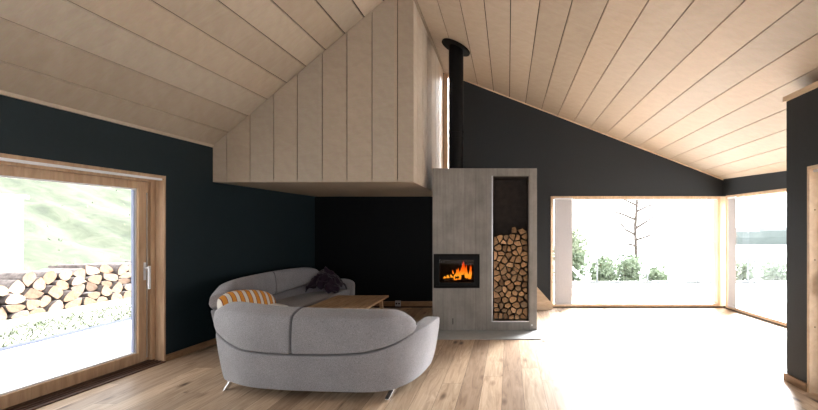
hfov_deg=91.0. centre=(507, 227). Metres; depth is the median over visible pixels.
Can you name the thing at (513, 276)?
log
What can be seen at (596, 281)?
glass railing
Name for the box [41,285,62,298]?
log
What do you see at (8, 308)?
log
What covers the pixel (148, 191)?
door
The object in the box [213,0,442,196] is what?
wall
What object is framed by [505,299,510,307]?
log
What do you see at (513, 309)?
log
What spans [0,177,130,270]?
hillside
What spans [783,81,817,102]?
trim
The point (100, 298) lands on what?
log
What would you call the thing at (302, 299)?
seat cushion
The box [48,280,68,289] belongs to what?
log
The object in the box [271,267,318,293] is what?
cushion
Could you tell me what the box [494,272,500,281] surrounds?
log
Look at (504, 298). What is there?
log
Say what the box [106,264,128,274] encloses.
log
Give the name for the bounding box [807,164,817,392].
door
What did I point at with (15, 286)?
log
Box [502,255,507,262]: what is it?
log
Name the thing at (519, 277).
log
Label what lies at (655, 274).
leafy shrub
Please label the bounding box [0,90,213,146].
trim
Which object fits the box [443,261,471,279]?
flames
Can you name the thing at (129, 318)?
edging
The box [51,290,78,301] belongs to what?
log
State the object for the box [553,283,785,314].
deck
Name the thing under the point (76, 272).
log
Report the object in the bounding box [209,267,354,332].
sofa
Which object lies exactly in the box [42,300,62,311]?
log
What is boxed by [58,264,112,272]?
log
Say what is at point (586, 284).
lounger
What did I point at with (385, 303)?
baseboard
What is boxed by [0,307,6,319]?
log
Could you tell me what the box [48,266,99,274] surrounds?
log
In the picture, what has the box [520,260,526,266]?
log
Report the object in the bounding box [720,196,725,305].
trim
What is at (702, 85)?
ceiling
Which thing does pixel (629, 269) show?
leafy shrub
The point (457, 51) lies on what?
flue
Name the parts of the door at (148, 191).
curtain rail, handle plate, handle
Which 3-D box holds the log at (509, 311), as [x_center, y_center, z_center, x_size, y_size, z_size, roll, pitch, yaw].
[0.023,1.285,6.126,0.067,0.091,0.368,0,0,0]
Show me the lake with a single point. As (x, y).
(677, 251)
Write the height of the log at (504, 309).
0.062 m
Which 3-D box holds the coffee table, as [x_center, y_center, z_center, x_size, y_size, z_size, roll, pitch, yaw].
[-2.373,1.325,5.870,0.847,0.450,1.020,0,0,0]
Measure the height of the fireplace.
2.453 m
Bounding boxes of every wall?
[0,95,314,354]
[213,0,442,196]
[315,73,743,307]
[723,171,785,326]
[786,88,817,382]
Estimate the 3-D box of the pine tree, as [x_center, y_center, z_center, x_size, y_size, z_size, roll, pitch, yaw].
[4.965,-0.683,14.653,3.858,6.832,1.680,0,0,0]
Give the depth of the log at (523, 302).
5.93 m
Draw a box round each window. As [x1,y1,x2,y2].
[444,74,448,167]
[550,196,719,306]
[726,188,785,325]
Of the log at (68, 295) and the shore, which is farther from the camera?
the shore
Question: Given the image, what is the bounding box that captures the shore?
[711,226,785,243]
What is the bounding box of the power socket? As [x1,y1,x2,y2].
[395,301,400,305]
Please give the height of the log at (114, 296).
0.186 m
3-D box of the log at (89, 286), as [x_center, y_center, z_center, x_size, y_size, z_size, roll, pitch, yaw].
[-9.413,1.248,8.387,0.928,0.214,0.232,0,0,0]
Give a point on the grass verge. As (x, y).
(86, 309)
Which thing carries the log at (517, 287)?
on the log at (521, 292)
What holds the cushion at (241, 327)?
on the sofa at (263, 346)
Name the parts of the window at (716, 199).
blind rail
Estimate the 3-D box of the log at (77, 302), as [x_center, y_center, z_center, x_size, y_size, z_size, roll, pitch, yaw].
[-9.286,1.545,7.949,0.866,0.196,0.315,0,0,0]
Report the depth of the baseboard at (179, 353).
4.84 m
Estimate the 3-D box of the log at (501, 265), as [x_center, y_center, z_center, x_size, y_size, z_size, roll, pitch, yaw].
[-0.092,0.592,6.129,0.083,0.112,0.363,0,0,0]
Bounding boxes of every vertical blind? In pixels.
[554,198,572,304]
[727,196,736,307]
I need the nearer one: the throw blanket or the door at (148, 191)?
the door at (148, 191)
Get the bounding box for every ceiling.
[0,0,383,144]
[414,0,817,178]
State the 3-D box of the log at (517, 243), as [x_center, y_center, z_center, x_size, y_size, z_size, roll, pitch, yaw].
[0.150,0.237,6.136,0.116,0.081,0.349,0,0,0]
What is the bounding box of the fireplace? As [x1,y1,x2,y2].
[433,168,540,339]
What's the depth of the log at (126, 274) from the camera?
9.15 m
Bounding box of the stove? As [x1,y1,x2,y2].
[434,254,479,287]
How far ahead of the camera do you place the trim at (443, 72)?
7.59 m
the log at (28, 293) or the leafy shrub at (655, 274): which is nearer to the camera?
the log at (28, 293)
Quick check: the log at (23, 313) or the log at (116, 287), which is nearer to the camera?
the log at (23, 313)
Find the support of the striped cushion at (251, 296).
on the sofa at (287, 286)
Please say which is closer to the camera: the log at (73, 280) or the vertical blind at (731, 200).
the vertical blind at (731, 200)
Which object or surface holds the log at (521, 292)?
on the log
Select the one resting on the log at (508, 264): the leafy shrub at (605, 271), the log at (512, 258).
the log at (512, 258)
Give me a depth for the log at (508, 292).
5.94 m
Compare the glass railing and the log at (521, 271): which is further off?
the glass railing
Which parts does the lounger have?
rail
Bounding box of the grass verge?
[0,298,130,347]
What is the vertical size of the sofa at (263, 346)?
0.830 m
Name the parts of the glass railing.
post, post, rail, post, post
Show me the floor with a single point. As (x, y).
(583, 358)
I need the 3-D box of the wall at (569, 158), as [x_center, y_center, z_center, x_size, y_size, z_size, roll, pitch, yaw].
[0.000,-0.753,7.707,9.200,4.807,0.226,0,0,0]
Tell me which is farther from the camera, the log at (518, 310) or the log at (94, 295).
the log at (94, 295)
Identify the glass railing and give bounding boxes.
[553,251,785,282]
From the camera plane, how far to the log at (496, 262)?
5.96 m
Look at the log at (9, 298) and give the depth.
6.99 m
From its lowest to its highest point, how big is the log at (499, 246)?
0.095 m
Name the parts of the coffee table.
leg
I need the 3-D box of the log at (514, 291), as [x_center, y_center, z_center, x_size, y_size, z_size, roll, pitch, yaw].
[0.106,0.991,6.138,0.084,0.090,0.345,0,0,0]
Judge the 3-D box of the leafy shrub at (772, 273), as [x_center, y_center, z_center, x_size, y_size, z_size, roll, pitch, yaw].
[9.565,1.843,13.789,1.448,1.630,0.925,0,0,0]
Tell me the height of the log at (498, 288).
0.095 m
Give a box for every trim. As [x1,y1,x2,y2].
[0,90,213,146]
[443,72,722,179]
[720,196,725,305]
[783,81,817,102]
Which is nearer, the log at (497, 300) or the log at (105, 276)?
the log at (497, 300)
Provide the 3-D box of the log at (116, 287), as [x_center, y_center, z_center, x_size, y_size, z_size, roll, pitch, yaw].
[-9.401,1.359,8.894,0.980,0.262,0.260,0,0,1]
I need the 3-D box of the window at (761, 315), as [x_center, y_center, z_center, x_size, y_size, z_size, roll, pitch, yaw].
[4.440,0.455,5.842,0.180,2.149,3.348,0,0,-6]
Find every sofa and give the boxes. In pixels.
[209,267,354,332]
[214,302,439,399]
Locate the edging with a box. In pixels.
[0,317,130,351]
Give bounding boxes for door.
[0,153,165,409]
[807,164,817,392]
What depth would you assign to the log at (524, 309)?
5.95 m
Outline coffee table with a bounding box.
[309,295,388,308]
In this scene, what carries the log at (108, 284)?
on the log at (103, 290)
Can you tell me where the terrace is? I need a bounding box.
[0,320,130,392]
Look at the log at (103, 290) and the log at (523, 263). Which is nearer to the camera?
the log at (523, 263)
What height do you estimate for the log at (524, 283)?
0.082 m
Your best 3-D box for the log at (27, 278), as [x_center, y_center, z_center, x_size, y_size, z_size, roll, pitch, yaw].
[-9.441,0.966,7.348,0.866,0.277,0.208,0,0,1]
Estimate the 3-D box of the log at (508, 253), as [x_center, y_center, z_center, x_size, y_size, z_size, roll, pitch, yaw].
[0.014,0.422,6.122,0.100,0.100,0.375,0,0,0]
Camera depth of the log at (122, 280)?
9.10 m
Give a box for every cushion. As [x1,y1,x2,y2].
[209,272,275,309]
[214,302,300,353]
[217,289,275,308]
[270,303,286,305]
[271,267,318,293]
[276,289,349,307]
[291,307,416,353]
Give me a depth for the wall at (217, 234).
4.85 m
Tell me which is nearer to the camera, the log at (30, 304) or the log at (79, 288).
the log at (30, 304)
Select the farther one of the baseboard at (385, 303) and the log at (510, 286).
the baseboard at (385, 303)
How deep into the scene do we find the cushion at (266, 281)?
5.32 m
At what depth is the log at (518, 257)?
5.96 m
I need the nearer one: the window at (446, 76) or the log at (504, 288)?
the log at (504, 288)
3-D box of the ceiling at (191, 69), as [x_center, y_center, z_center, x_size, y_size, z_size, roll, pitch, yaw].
[-3.205,-2.090,2.460,3.378,2.511,10.520,0,0,0]
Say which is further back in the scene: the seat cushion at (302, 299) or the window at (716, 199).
the window at (716, 199)
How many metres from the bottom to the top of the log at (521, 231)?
0.095 m
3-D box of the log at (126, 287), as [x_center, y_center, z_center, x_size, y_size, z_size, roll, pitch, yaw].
[-9.312,1.399,9.178,0.854,0.166,0.266,0,0,1]
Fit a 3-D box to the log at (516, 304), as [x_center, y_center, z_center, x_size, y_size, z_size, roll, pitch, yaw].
[0.122,1.177,6.135,0.119,0.092,0.349,0,0,0]
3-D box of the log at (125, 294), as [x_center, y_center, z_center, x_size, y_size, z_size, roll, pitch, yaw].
[-9.254,1.553,9.073,0.857,0.181,0.255,0,0,0]
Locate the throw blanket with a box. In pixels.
[305,267,346,293]
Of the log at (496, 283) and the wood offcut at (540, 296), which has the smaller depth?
the log at (496, 283)
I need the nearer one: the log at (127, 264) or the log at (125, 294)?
the log at (125, 294)
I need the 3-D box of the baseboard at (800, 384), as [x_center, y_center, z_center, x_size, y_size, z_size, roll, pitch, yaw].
[3.682,1.511,3.840,1.736,0.078,0.299,0,0,0]
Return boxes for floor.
[35,308,817,409]
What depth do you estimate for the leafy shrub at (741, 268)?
13.64 m
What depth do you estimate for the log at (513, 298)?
5.96 m
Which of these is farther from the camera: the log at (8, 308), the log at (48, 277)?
the log at (48, 277)
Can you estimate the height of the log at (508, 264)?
0.077 m
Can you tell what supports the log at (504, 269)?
on the log
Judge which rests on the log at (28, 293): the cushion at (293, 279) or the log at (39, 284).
the log at (39, 284)
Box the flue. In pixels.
[442,38,469,167]
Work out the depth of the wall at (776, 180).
6.76 m
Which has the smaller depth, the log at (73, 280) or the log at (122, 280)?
the log at (73, 280)
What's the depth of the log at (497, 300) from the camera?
5.94 m
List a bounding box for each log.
[0,272,35,286]
[0,280,24,293]
[0,285,9,295]
[0,294,24,303]
[0,300,41,309]
[0,305,25,311]
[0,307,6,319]
[6,310,28,318]
[9,270,56,284]
[20,288,43,298]
[25,277,45,290]
[25,295,50,307]
[28,308,45,314]
[38,268,84,278]
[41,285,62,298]
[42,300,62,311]
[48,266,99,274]
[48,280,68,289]
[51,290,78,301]
[55,271,71,280]
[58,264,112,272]
[63,298,81,308]
[65,277,86,284]
[66,284,84,295]
[78,297,96,304]
[79,292,99,298]
[81,282,97,290]
[83,285,111,295]
[84,275,101,283]
[92,263,130,272]
[94,273,117,280]
[94,296,107,302]
[96,281,111,287]
[104,293,121,299]
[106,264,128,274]
[110,278,130,283]
[110,282,122,292]
[118,272,130,277]
[119,291,130,298]
[122,284,130,290]
[444,277,467,281]
[494,237,498,244]
[494,244,501,249]
[494,250,497,259]
[494,259,498,268]
[494,268,499,275]
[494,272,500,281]
[494,280,498,288]
[494,284,501,291]
[494,290,500,297]
[494,297,500,302]
[494,311,498,318]
[497,234,502,242]
[499,261,504,269]
[499,298,503,308]
[499,309,502,318]
[501,264,506,274]
[501,304,506,311]
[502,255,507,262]
[502,283,506,292]
[502,293,507,302]
[503,312,507,318]
[505,288,510,297]
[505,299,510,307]
[506,251,511,258]
[506,261,512,267]
[507,280,513,289]
[507,306,511,314]
[509,254,515,261]
[510,293,516,302]
[511,274,516,281]
[511,303,515,312]
[512,287,517,295]
[512,298,519,307]
[514,240,521,245]
[514,255,521,262]
[514,278,520,284]
[515,285,520,290]
[516,246,521,254]
[516,304,521,314]
[517,272,522,280]
[518,228,525,233]
[518,267,526,274]
[518,288,523,295]
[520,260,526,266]
[520,297,526,307]
[520,310,526,318]
[521,255,527,261]
[521,279,526,286]
[522,307,526,315]
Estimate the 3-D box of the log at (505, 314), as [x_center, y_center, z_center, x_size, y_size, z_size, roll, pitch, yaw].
[-0.037,1.347,6.136,0.072,0.082,0.349,0,0,0]
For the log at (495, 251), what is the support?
on the log at (496, 262)
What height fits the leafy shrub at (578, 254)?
2.574 m
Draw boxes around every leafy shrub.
[553,225,591,280]
[588,253,619,280]
[615,252,645,280]
[644,264,668,280]
[736,254,763,280]
[760,257,785,280]
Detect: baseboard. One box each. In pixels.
[166,338,216,361]
[374,301,550,305]
[783,372,806,391]
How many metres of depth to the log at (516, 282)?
5.96 m
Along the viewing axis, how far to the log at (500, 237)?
5.95 m
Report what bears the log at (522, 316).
in the fireplace
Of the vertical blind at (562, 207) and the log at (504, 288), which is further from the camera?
the vertical blind at (562, 207)
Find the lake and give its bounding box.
[553,232,785,280]
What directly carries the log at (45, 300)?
on the log at (36, 310)
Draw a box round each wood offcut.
[537,287,552,308]
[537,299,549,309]
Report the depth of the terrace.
5.09 m
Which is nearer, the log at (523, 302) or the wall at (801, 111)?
the wall at (801, 111)
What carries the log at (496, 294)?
on the log at (497, 300)
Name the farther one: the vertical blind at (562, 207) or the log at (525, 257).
the vertical blind at (562, 207)
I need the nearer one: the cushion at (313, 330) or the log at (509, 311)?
the cushion at (313, 330)
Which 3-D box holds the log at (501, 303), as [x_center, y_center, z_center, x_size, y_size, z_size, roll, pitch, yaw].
[-0.106,1.190,6.132,0.073,0.104,0.356,0,0,0]
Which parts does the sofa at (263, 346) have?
leg, leg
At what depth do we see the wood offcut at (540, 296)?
7.49 m
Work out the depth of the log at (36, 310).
7.34 m
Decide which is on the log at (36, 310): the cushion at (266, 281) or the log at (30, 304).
the log at (30, 304)
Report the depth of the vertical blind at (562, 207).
7.54 m
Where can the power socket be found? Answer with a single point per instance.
(397, 303)
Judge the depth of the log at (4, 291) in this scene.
6.90 m
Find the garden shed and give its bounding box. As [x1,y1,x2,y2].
[0,194,28,271]
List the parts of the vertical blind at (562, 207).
head rail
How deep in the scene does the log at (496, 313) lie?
5.97 m
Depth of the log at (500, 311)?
5.94 m
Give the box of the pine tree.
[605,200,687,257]
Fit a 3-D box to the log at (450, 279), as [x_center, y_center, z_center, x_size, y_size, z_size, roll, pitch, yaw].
[-0.800,0.804,6.050,0.363,0.076,0.074,0,0,-6]
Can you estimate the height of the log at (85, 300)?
0.198 m
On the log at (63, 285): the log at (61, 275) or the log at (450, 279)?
the log at (61, 275)
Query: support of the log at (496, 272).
on the log at (497, 278)
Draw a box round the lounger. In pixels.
[572,266,594,292]
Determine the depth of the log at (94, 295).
8.29 m
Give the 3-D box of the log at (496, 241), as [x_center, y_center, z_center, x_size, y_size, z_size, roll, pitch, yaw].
[-0.180,0.204,6.130,0.072,0.134,0.359,0,0,0]
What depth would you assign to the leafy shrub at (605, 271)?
12.87 m
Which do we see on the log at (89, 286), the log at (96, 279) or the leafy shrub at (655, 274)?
the log at (96, 279)
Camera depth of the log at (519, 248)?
5.95 m
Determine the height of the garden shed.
2.340 m

